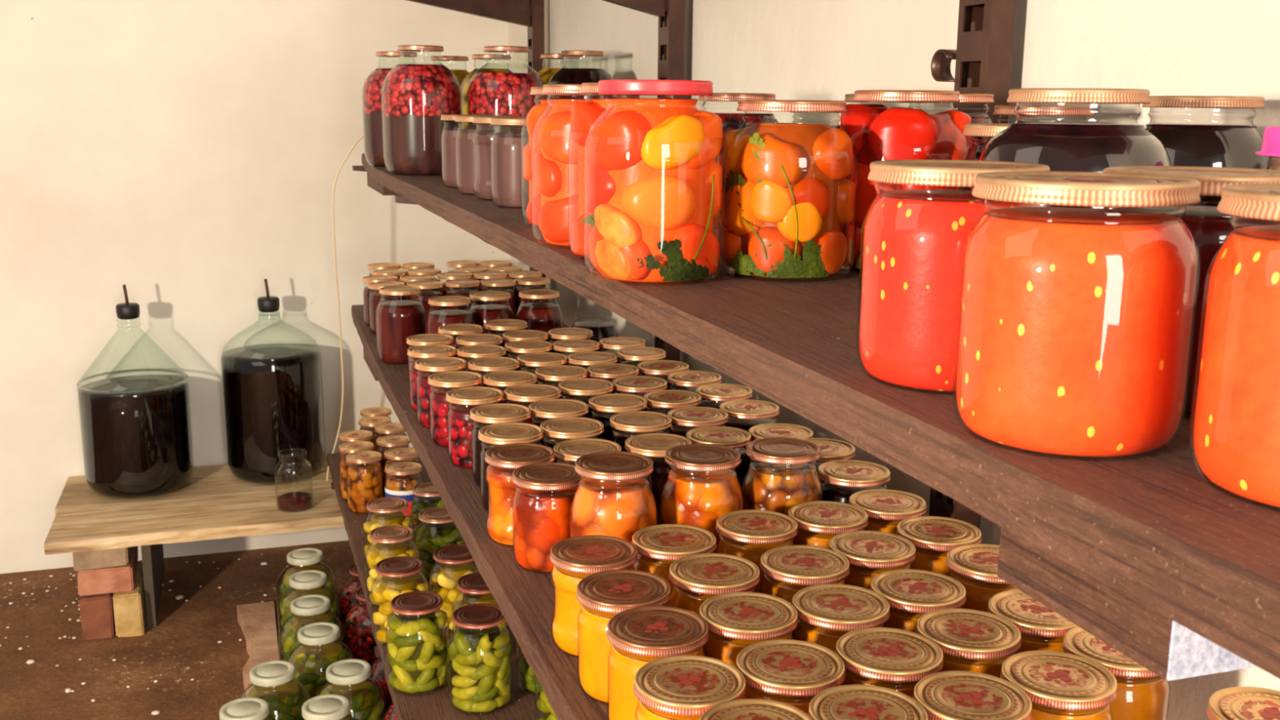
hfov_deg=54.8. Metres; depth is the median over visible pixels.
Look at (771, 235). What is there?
tomato
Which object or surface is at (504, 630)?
squash
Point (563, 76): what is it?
jar
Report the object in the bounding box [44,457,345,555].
bench
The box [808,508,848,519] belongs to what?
print
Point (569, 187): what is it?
jar
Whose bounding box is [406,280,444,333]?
jar
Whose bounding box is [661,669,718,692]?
print
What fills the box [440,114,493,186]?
jar
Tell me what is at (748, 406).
print
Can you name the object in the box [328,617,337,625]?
cucumber
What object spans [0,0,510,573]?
wall
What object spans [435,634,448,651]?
cucumber
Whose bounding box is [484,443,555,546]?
jar
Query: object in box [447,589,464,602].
squash
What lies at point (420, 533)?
cucumber
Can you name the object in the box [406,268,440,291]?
jar
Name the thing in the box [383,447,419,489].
jar
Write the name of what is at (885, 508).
jar
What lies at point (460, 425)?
jar
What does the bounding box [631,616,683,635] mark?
print
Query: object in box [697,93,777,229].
jar
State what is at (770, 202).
tomato
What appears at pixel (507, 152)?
jar
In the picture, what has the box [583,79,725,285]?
jar
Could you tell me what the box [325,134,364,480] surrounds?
hose
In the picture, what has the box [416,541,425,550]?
cucumber
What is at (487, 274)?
jar
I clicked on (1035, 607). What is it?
print
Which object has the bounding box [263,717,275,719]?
cucumber
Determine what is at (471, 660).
cucumber
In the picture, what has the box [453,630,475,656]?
cucumber
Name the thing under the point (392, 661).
cucumber
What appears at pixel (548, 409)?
jar
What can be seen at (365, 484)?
jar
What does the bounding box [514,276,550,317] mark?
jar
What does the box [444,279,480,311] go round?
jar
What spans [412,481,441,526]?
pickle jar
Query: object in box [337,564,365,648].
jar
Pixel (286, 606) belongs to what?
cucumber
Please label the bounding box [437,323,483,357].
jar
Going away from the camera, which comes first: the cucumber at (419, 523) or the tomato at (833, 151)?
the tomato at (833, 151)
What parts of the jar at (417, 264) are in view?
lid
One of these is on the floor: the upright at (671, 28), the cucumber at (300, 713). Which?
the upright at (671, 28)
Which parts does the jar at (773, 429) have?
lid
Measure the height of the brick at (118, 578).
0.069 m
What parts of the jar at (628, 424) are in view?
lid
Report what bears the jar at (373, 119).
on the shelf board at (1157, 531)
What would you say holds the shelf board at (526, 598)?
on the shelf bracket
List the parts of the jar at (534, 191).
lid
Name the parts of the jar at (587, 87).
lid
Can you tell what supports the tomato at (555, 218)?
in the jar at (569, 187)
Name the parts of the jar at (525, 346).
lid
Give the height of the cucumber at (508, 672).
0.052 m
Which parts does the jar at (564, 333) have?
lid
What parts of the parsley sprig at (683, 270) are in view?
stem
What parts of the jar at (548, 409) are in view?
lid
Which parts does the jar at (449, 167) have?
lid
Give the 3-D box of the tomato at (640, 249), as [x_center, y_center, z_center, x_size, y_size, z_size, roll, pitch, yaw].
[-0.010,-0.089,0.979,0.053,0.045,0.060,-3,12,-18]
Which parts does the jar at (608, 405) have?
lid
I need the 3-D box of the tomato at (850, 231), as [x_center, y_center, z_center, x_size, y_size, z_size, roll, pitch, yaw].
[0.195,-0.113,1.083,0.056,0.054,0.063,-3,12,-18]
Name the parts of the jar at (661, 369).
lid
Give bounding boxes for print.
[385,437,399,441]
[395,465,412,469]
[578,542,614,557]
[599,578,648,595]
[604,366,622,371]
[629,380,653,385]
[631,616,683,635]
[650,363,675,368]
[652,531,694,545]
[657,393,687,399]
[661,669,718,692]
[681,373,706,378]
[684,410,710,417]
[691,563,737,577]
[706,431,732,439]
[711,386,737,393]
[724,601,772,618]
[732,713,760,719]
[735,403,763,409]
[737,517,777,529]
[762,651,816,672]
[764,427,795,435]
[782,553,826,568]
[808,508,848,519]
[815,443,838,451]
[815,593,864,609]
[835,466,872,475]
[837,698,897,719]
[851,538,893,551]
[862,639,916,660]
[872,495,905,506]
[893,578,941,594]
[921,523,959,537]
[942,684,1003,709]
[946,618,991,639]
[968,551,998,564]
[1017,599,1056,617]
[1029,662,1087,685]
[1031,176,1134,182]
[1090,637,1125,656]
[1240,700,1279,719]
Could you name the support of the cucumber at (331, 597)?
in the pickle jar at (308, 582)
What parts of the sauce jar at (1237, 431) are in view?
lid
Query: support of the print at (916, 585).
on the jar at (910, 594)
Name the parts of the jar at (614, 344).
lid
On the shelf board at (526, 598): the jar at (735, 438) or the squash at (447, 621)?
the jar at (735, 438)
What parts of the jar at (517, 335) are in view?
lid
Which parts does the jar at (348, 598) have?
lid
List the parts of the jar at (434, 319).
lid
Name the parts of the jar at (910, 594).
lid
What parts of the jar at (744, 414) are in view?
lid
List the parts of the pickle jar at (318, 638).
lid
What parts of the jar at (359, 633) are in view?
lid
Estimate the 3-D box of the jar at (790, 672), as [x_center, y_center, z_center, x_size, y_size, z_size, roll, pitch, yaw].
[0.122,0.295,1.015,0.089,0.103,0.089,-2,12,-12]
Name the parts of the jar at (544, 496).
lid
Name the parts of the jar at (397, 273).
lid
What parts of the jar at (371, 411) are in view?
lid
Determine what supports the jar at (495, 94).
on the shelf board at (1157, 531)
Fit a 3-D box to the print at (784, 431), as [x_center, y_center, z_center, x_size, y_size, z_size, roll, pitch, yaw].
[0.192,0.098,1.688,0.044,0.001,0.041,4,12,18]
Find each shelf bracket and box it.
[352,165,366,171]
[374,646,380,657]
[394,195,417,204]
[405,0,530,26]
[602,0,665,17]
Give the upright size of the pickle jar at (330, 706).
0.237 m
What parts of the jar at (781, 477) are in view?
lid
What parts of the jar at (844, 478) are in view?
lid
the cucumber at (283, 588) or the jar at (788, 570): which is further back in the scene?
the cucumber at (283, 588)
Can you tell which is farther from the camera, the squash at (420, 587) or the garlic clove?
the squash at (420, 587)
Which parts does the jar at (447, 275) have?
lid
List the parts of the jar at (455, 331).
lid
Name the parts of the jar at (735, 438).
lid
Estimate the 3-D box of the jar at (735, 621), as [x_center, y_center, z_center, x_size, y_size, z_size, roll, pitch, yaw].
[0.097,0.274,1.116,0.089,0.103,0.089,12,16,43]
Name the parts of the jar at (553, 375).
lid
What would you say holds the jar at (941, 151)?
on the shelf board at (1157, 531)
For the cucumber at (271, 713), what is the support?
in the pickle jar at (272, 678)
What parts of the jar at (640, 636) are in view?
lid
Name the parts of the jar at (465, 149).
lid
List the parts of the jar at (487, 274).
lid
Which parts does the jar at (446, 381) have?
lid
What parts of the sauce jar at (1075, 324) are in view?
lid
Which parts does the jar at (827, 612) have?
lid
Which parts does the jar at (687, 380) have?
lid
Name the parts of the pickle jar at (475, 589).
lid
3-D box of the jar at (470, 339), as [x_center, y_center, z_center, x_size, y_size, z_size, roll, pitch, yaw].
[-0.304,0.012,2.349,0.089,0.110,0.089,10,15,39]
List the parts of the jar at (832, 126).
lid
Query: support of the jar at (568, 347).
on the shelf board at (526, 598)
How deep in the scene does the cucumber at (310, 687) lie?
2.71 m
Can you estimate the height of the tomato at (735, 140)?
0.048 m
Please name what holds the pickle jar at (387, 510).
on the shelf board at (522, 704)
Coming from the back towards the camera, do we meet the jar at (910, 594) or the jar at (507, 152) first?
the jar at (507, 152)
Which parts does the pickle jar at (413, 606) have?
lid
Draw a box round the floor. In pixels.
[0,540,358,719]
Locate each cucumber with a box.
[255,695,274,717]
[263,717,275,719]
[266,697,292,713]
[275,711,297,719]
[279,599,284,616]
[280,582,288,598]
[280,596,286,610]
[280,617,285,630]
[280,631,284,647]
[281,610,293,622]
[281,647,294,662]
[283,574,291,586]
[283,635,293,652]
[284,599,293,609]
[284,620,295,639]
[286,692,302,706]
[287,587,296,594]
[289,643,304,653]
[289,680,303,688]
[292,670,304,685]
[293,623,304,642]
[293,652,306,670]
[297,672,320,684]
[297,694,306,719]
[300,688,312,700]
[302,653,318,673]
[302,684,315,697]
[315,656,338,671]
[315,673,330,685]
[317,683,332,692]
[320,688,332,695]
[324,576,333,592]
[328,592,334,605]
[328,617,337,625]
[329,600,337,619]
[334,634,342,642]
[335,613,339,623]
[338,648,347,661]
[350,692,364,717]
[351,705,373,719]
[367,684,379,706]
[368,697,384,719]
[386,613,405,631]
[387,630,399,644]
[387,642,398,659]
[387,651,396,667]
[388,670,397,687]
[392,665,413,686]
[393,633,423,647]
[393,679,418,693]
[395,620,420,636]
[395,645,417,661]
[395,658,417,671]
[411,497,422,515]
[412,512,421,521]
[413,526,418,541]
[415,502,429,511]
[415,654,444,670]
[416,525,430,542]
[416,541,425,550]
[416,667,435,685]
[417,521,422,528]
[417,548,427,560]
[417,630,442,649]
[417,676,439,692]
[418,617,440,635]
[418,641,435,671]
[420,568,433,580]
[421,537,438,555]
[422,560,439,573]
[424,528,444,545]
[424,553,440,564]
[434,609,448,629]
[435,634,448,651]
[435,670,448,687]
[436,498,444,506]
[436,542,455,547]
[436,657,448,678]
[438,646,448,665]
[442,527,461,543]
[448,640,459,661]
[451,657,476,677]
[451,675,478,688]
[451,685,478,699]
[452,696,479,711]
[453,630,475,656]
[454,650,477,665]
[455,535,464,544]
[469,663,498,679]
[469,685,498,702]
[471,698,497,712]
[475,632,493,664]
[476,645,501,666]
[477,672,495,695]
[491,631,510,648]
[492,643,511,658]
[493,677,510,695]
[494,654,508,679]
[494,692,511,707]
[497,662,510,693]
[518,656,532,682]
[520,677,542,693]
[527,666,535,677]
[531,675,541,685]
[536,697,550,713]
[539,689,549,703]
[545,702,558,719]
[545,713,555,719]
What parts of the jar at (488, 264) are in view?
lid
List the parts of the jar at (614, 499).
lid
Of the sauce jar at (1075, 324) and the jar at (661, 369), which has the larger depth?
the jar at (661, 369)
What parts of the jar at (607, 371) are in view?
lid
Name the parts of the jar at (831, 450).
lid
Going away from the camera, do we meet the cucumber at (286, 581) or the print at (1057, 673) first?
the print at (1057, 673)
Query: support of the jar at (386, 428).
on the shelf board at (522, 704)
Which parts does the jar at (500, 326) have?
lid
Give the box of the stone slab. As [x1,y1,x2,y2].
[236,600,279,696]
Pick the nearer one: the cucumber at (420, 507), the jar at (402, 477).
the cucumber at (420, 507)
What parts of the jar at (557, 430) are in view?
lid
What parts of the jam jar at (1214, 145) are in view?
lid, glass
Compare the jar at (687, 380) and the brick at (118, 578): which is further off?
the brick at (118, 578)
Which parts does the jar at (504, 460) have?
lid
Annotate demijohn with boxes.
[76,284,193,498]
[220,279,325,484]
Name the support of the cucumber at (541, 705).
in the pickle jar at (546, 715)
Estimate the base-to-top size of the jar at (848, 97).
0.152 m
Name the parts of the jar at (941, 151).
lid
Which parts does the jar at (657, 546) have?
lid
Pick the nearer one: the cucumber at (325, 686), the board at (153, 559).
the cucumber at (325, 686)
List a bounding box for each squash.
[363,521,372,533]
[364,544,373,556]
[366,551,377,565]
[366,576,377,591]
[367,533,376,545]
[368,568,382,578]
[369,591,379,605]
[370,523,382,531]
[373,586,386,602]
[373,612,387,625]
[375,555,391,564]
[376,629,389,642]
[378,602,393,615]
[382,588,401,600]
[384,619,390,630]
[395,552,408,556]
[400,589,414,593]
[401,516,412,527]
[404,548,417,558]
[416,583,427,591]
[430,573,439,586]
[431,586,448,599]
[435,602,453,617]
[437,572,456,588]
[444,619,448,627]
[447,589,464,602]
[448,621,456,630]
[453,600,462,611]
[453,628,458,636]
[462,570,474,576]
[497,619,506,631]
[500,629,509,635]
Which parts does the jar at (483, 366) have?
lid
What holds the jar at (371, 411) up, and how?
on the shelf board at (522, 704)
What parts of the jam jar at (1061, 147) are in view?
lid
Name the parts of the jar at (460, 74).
lid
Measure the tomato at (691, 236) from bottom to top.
0.046 m
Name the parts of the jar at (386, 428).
lid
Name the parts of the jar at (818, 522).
lid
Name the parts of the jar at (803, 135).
lid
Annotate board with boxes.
[141,543,164,627]
[327,447,544,719]
[351,304,608,719]
[361,153,1279,679]
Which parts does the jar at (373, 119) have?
lid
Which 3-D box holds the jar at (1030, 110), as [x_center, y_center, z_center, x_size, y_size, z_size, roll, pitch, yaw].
[0.375,-0.168,1.164,0.108,0.140,0.108,-4,12,-20]
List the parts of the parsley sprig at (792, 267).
stem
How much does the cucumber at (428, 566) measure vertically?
0.035 m
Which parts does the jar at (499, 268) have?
lid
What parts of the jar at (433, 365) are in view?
lid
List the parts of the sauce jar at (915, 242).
lid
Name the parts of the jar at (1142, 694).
lid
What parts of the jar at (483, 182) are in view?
lid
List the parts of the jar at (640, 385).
lid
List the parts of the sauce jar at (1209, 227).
lid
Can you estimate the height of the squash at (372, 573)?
0.024 m
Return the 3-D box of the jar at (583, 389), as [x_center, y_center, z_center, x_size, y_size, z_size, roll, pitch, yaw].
[-0.086,0.092,1.971,0.089,0.110,0.089,-8,14,-35]
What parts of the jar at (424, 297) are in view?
lid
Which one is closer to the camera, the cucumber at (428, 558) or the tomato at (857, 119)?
the tomato at (857, 119)
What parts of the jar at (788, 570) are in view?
lid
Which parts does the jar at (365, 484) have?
lid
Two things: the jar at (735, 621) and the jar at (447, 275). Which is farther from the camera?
the jar at (447, 275)
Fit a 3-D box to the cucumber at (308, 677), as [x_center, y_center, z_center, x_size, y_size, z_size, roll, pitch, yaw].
[-0.730,0.701,2.717,0.069,0.034,0.031,4,12,16]
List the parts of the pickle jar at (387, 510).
lid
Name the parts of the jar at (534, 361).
lid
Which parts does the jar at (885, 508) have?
lid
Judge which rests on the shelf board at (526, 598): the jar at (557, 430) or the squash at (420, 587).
the jar at (557, 430)
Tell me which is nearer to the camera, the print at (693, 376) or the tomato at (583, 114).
the tomato at (583, 114)
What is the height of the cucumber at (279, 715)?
0.043 m
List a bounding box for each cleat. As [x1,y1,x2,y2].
[363,346,377,381]
[366,172,399,195]
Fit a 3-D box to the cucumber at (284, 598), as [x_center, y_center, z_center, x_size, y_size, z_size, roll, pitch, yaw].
[-0.911,0.623,3.199,0.034,0.064,0.040,-3,12,-18]
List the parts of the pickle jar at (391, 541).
lid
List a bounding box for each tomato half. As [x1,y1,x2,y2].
[594,203,640,247]
[595,238,638,279]
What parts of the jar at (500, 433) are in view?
lid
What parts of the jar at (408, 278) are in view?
lid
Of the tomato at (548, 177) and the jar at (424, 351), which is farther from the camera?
the jar at (424, 351)
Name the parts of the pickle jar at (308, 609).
lid, glass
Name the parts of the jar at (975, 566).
lid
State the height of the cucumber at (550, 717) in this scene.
0.047 m
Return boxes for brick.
[72,546,132,571]
[77,546,137,595]
[78,592,115,640]
[112,561,146,637]
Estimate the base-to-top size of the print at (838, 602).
0.001 m
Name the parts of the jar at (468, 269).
lid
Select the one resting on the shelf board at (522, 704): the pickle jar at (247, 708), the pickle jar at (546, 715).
the pickle jar at (546, 715)
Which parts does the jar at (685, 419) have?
lid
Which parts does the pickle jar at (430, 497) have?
lid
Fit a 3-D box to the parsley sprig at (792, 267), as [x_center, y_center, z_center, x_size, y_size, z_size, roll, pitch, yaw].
[0.110,-0.111,0.985,0.082,0.088,0.021,4,12,16]
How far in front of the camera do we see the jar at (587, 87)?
1.10 m
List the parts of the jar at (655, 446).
lid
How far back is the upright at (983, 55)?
1.36 m
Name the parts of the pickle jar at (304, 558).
lid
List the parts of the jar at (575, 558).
lid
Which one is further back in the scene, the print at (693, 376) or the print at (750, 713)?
the print at (693, 376)
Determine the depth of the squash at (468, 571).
2.37 m
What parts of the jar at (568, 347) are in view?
lid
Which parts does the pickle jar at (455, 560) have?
lid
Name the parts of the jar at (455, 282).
lid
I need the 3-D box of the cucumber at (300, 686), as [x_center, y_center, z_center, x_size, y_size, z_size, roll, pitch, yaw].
[-0.762,0.721,2.739,0.028,0.029,0.059,-8,14,-36]
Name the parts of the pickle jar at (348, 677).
lid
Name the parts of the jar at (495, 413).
lid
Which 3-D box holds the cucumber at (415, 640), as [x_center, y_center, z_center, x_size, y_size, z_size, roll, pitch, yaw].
[-0.396,0.479,2.113,0.062,0.030,0.024,3,12,12]
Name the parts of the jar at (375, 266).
lid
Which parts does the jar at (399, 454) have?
lid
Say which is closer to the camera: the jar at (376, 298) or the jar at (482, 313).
the jar at (482, 313)
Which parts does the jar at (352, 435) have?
lid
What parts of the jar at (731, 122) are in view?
lid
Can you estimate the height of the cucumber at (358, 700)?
0.060 m
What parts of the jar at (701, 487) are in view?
lid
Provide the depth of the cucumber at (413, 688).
2.12 m
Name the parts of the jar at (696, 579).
lid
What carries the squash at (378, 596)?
in the pickle jar at (398, 573)
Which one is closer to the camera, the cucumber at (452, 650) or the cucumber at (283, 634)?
the cucumber at (452, 650)
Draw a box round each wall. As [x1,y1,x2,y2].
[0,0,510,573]
[507,0,1279,719]
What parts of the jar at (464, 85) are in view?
lid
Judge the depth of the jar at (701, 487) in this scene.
1.42 m
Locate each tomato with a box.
[523,142,538,180]
[525,192,540,225]
[526,103,552,151]
[533,150,562,197]
[537,111,577,164]
[537,194,577,243]
[570,102,607,146]
[570,213,595,256]
[583,184,586,206]
[586,160,616,214]
[587,110,650,171]
[588,225,651,279]
[602,104,614,119]
[621,175,694,231]
[640,114,705,170]
[672,222,719,277]
[682,111,722,168]
[706,160,722,217]
[722,226,741,267]
[724,126,751,181]
[724,176,764,235]
[740,132,803,187]
[748,226,804,275]
[749,180,791,223]
[776,202,822,242]
[779,177,832,223]
[811,230,848,275]
[813,128,853,180]
[836,177,855,225]
[840,103,887,156]
[840,222,862,265]
[845,162,897,227]
[867,106,938,160]
[902,158,955,190]
[934,110,971,159]
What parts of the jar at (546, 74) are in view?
lid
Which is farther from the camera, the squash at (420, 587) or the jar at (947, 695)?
the squash at (420, 587)
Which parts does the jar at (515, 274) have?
lid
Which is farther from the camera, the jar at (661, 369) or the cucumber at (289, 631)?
the cucumber at (289, 631)
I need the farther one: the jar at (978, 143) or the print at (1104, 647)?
the jar at (978, 143)
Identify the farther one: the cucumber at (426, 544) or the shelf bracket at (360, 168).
the shelf bracket at (360, 168)
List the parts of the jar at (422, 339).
lid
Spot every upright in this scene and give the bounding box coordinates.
[527,0,546,288]
[654,0,685,361]
[928,0,1016,529]
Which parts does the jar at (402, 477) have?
lid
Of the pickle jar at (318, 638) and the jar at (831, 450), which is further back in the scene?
the pickle jar at (318, 638)
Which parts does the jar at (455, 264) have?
lid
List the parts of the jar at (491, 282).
lid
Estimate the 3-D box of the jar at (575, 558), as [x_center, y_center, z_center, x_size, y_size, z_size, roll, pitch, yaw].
[-0.047,0.242,1.263,0.089,0.103,0.089,8,14,33]
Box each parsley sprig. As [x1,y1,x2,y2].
[581,213,595,242]
[636,174,719,281]
[724,168,767,259]
[729,165,828,278]
[747,132,765,182]
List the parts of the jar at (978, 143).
lid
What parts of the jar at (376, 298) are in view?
lid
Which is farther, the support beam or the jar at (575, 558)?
the jar at (575, 558)
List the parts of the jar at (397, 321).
lid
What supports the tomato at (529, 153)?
in the jar at (534, 191)
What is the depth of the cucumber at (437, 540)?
2.60 m
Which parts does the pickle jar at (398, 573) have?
lid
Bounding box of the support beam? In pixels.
[997,527,1257,680]
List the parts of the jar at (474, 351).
lid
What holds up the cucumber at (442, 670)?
in the pickle jar at (413, 606)
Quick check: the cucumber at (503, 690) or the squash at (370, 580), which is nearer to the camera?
the cucumber at (503, 690)
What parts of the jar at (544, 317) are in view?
lid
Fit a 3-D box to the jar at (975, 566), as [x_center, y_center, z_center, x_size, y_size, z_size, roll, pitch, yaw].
[0.352,0.249,1.248,0.089,0.103,0.089,3,12,9]
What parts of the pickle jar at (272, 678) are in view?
lid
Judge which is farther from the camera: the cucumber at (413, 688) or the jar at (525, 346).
the jar at (525, 346)
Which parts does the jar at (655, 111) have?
lid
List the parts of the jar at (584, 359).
lid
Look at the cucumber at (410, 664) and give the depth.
2.11 m
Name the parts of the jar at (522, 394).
lid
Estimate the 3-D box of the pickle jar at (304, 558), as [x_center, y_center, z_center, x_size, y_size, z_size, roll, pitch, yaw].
[-0.873,0.620,3.241,0.153,0.237,0.153,-3,12,-18]
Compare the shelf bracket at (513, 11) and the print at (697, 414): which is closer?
the print at (697, 414)
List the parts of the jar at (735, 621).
lid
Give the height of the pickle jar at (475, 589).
0.146 m
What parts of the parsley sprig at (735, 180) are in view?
stem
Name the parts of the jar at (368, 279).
lid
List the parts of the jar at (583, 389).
lid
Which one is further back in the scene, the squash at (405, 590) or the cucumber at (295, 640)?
the cucumber at (295, 640)
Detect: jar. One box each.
[219,697,273,719]
[239,660,311,718]
[274,453,312,512]
[275,547,337,624]
[277,569,342,658]
[278,594,346,653]
[286,622,354,697]
[302,693,357,719]
[315,658,387,719]
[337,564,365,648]
[338,430,373,473]
[338,440,373,500]
[343,587,379,680]
[345,450,383,513]
[358,416,391,451]
[360,407,391,427]
[361,51,417,166]
[361,275,398,326]
[362,497,414,559]
[364,524,417,604]
[366,657,392,719]
[367,262,400,279]
[368,281,405,333]
[370,555,423,639]
[371,269,407,285]
[374,422,408,452]
[375,285,426,364]
[376,435,410,493]
[381,44,462,175]
[382,702,397,719]
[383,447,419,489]
[384,462,422,524]
[385,591,449,694]
[399,275,435,300]
[400,262,435,284]
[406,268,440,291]
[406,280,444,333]
[406,333,453,386]
[407,344,457,409]
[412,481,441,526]
[414,356,466,427]
[417,506,457,582]
[424,295,474,333]
[427,370,483,448]
[431,55,469,88]
[431,544,475,631]
[437,271,472,309]
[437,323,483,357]
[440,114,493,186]
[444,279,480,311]
[445,386,504,467]
[446,260,479,275]
[446,603,512,709]
[452,572,511,650]
[453,266,487,289]
[454,115,511,195]
[455,333,502,359]
[456,344,506,372]
[459,53,512,129]
[466,45,546,133]
[467,356,519,387]
[469,290,514,333]
[469,403,531,486]
[472,116,528,200]
[472,271,507,304]
[478,422,543,511]
[479,260,511,271]
[480,278,516,319]
[482,370,537,403]
[483,319,528,356]
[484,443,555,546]
[488,266,522,288]
[490,117,528,207]
[502,329,548,357]
[503,383,561,423]
[504,339,552,370]
[507,270,542,297]
[511,462,586,573]
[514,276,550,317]
[515,288,562,352]
[517,351,567,384]
[520,86,608,227]
[528,399,588,444]
[531,84,598,248]
[534,364,587,399]
[537,53,581,99]
[540,417,604,462]
[544,712,551,719]
[546,50,617,99]
[547,327,593,353]
[549,534,637,656]
[552,338,599,365]
[553,438,621,465]
[558,377,613,418]
[567,351,617,378]
[568,82,614,259]
[568,451,657,567]
[571,320,617,351]
[576,569,671,702]
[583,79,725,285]
[586,363,639,394]
[588,393,647,440]
[599,336,646,363]
[606,605,708,719]
[608,411,672,452]
[612,375,667,411]
[616,346,666,375]
[624,432,691,524]
[631,524,716,606]
[633,654,746,719]
[637,360,688,390]
[644,389,702,433]
[658,443,744,553]
[667,370,721,406]
[667,406,728,437]
[668,553,759,614]
[685,426,751,489]
[696,383,752,426]
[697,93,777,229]
[698,591,798,666]
[698,698,813,719]
[715,509,798,593]
[719,99,858,281]
[719,399,779,468]
[735,639,845,714]
[741,437,823,515]
[748,422,813,464]
[760,545,849,638]
[787,501,868,548]
[789,111,840,128]
[791,583,890,652]
[801,438,855,484]
[808,684,928,719]
[817,459,890,503]
[828,530,915,589]
[835,627,943,697]
[844,93,903,102]
[848,488,927,534]
[852,89,971,272]
[856,160,1049,395]
[869,568,966,632]
[896,515,981,576]
[903,93,994,160]
[912,671,1032,719]
[915,608,1021,678]
[946,543,1017,612]
[952,123,1009,190]
[952,171,1200,460]
[971,88,1171,208]
[980,105,1093,156]
[986,589,1077,654]
[1000,650,1117,719]
[1062,626,1170,719]
[1102,165,1279,418]
[1142,95,1271,206]
[1189,183,1279,511]
[1205,686,1279,719]
[1255,125,1279,169]
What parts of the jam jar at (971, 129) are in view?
glass, lid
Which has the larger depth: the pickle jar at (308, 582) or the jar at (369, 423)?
the jar at (369, 423)
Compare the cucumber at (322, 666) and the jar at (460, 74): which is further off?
the jar at (460, 74)
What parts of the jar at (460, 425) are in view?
lid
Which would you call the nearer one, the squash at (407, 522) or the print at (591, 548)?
the print at (591, 548)
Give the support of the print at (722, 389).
on the jar at (714, 394)
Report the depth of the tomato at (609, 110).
1.07 m
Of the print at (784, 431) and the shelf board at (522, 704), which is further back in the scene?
the shelf board at (522, 704)
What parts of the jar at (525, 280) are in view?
lid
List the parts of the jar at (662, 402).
lid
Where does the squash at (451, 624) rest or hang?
in the pickle jar at (455, 560)
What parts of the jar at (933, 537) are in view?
lid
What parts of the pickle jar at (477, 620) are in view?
lid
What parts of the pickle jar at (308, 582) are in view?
lid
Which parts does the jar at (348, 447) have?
lid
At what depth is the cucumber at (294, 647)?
2.86 m
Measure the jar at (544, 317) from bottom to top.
0.144 m
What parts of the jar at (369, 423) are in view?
lid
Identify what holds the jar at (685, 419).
on the shelf board at (526, 598)
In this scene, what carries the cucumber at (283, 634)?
in the pickle jar at (308, 582)
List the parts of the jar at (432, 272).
lid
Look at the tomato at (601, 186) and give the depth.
0.97 m
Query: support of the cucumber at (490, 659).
in the pickle jar at (477, 620)
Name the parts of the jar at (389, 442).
lid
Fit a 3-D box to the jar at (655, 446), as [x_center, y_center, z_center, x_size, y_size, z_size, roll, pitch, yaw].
[0.024,0.161,1.641,0.089,0.110,0.089,-2,12,-11]
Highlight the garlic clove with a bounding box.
[854,251,863,269]
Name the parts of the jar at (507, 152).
lid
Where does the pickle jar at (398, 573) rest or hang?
on the shelf board at (522, 704)
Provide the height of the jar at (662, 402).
0.110 m
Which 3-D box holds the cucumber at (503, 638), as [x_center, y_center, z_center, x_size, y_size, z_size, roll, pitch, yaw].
[-0.232,0.470,2.070,0.024,0.024,0.057,4,12,17]
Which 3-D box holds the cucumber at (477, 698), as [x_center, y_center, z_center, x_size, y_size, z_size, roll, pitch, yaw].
[-0.259,0.556,2.060,0.054,0.028,0.022,-3,12,-18]
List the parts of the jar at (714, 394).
lid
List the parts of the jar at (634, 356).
lid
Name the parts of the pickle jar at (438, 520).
lid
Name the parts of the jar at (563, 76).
lid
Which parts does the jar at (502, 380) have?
lid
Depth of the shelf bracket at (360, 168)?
3.25 m
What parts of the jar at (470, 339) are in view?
lid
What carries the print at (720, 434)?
on the jar at (735, 438)
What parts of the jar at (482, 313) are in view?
lid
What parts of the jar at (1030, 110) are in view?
lid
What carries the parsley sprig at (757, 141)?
in the jar at (803, 135)
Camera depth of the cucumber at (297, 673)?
2.71 m
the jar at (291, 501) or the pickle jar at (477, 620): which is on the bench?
the jar at (291, 501)
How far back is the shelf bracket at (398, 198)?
2.21 m
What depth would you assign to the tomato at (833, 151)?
0.98 m
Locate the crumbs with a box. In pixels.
[0,553,288,715]
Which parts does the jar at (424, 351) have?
lid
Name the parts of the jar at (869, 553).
lid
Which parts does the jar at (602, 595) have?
lid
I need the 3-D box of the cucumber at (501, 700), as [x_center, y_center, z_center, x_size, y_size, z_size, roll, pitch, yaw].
[-0.232,0.572,2.091,0.022,0.021,0.054,4,12,17]
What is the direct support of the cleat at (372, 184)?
attached to the shelf board at (1157, 531)
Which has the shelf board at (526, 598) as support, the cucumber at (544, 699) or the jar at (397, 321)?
the jar at (397, 321)
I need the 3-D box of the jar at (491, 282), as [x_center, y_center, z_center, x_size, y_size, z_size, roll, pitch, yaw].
[-0.347,-0.136,3.037,0.089,0.120,0.089,-7,14,-32]
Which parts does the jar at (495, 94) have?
lid, glass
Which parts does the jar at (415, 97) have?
lid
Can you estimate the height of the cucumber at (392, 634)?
0.052 m
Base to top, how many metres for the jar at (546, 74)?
0.244 m
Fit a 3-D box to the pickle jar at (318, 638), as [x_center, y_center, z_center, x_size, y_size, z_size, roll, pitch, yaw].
[-0.717,0.718,2.776,0.153,0.237,0.153,-2,12,-14]
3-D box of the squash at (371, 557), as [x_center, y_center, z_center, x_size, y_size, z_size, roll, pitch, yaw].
[-0.536,0.400,2.492,0.024,0.025,0.033,-8,14,-35]
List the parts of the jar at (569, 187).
lid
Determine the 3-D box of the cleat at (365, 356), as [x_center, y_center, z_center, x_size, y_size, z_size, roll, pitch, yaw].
[-0.607,0.005,2.862,0.040,0.030,0.259,-3,12,-18]
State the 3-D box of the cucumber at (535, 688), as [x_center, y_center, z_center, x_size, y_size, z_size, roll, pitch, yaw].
[-0.184,0.560,2.139,0.065,0.024,0.028,9,14,36]
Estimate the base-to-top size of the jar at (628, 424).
0.110 m
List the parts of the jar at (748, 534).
lid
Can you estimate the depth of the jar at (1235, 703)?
0.94 m
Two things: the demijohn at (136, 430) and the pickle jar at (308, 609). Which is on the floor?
the pickle jar at (308, 609)

